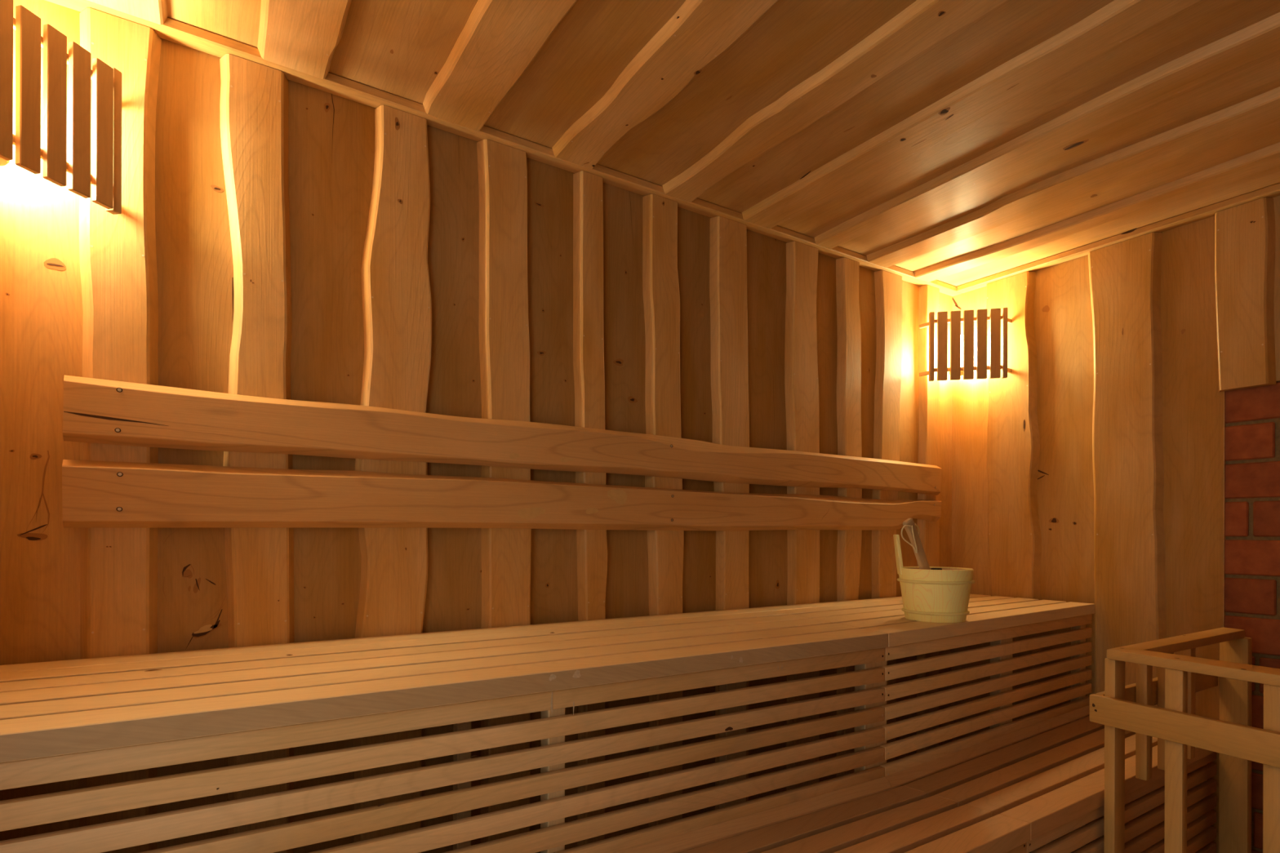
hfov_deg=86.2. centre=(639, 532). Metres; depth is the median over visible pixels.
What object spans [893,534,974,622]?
bucket
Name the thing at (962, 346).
lamp
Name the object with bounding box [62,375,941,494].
board
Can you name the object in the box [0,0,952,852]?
wall
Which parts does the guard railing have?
post, rail, rail, post, rail, rail, post, post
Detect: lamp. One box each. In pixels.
[0,0,121,214]
[919,307,1012,381]
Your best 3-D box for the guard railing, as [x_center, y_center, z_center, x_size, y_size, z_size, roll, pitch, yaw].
[1.397,0.720,1.494,0.624,0.868,1.357,0,0,11]
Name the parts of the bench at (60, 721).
panel, seat panel, support post, support post, support post, support post, seat panel, panel, support post, support post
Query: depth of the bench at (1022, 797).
1.66 m
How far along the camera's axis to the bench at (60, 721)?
1.26 m
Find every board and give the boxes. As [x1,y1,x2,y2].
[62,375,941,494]
[62,459,941,530]
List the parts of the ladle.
handle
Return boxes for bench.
[0,594,1094,852]
[617,705,1216,852]
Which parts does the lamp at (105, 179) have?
cross rail, cross rail, post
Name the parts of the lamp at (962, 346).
post, glass globe, cross rail, cross rail, post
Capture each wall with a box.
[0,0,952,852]
[951,195,1279,852]
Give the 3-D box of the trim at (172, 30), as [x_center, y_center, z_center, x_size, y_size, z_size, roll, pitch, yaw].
[0.045,-1.043,2.089,3.170,0.023,0.046,0,0,-33]
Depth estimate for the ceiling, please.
1.62 m
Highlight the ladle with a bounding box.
[900,518,942,569]
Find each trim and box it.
[45,0,961,296]
[956,182,1279,293]
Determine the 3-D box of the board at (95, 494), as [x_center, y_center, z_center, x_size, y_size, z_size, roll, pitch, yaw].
[0.085,-0.075,2.087,2.848,0.138,0.035,0,0,-33]
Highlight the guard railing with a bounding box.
[1089,627,1279,852]
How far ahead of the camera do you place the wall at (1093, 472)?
2.36 m
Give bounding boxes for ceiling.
[88,0,1279,286]
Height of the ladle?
0.219 m
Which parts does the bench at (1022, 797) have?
seat panel, panel, seat panel, panel, support post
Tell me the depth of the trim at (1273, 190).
2.37 m
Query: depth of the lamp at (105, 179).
1.20 m

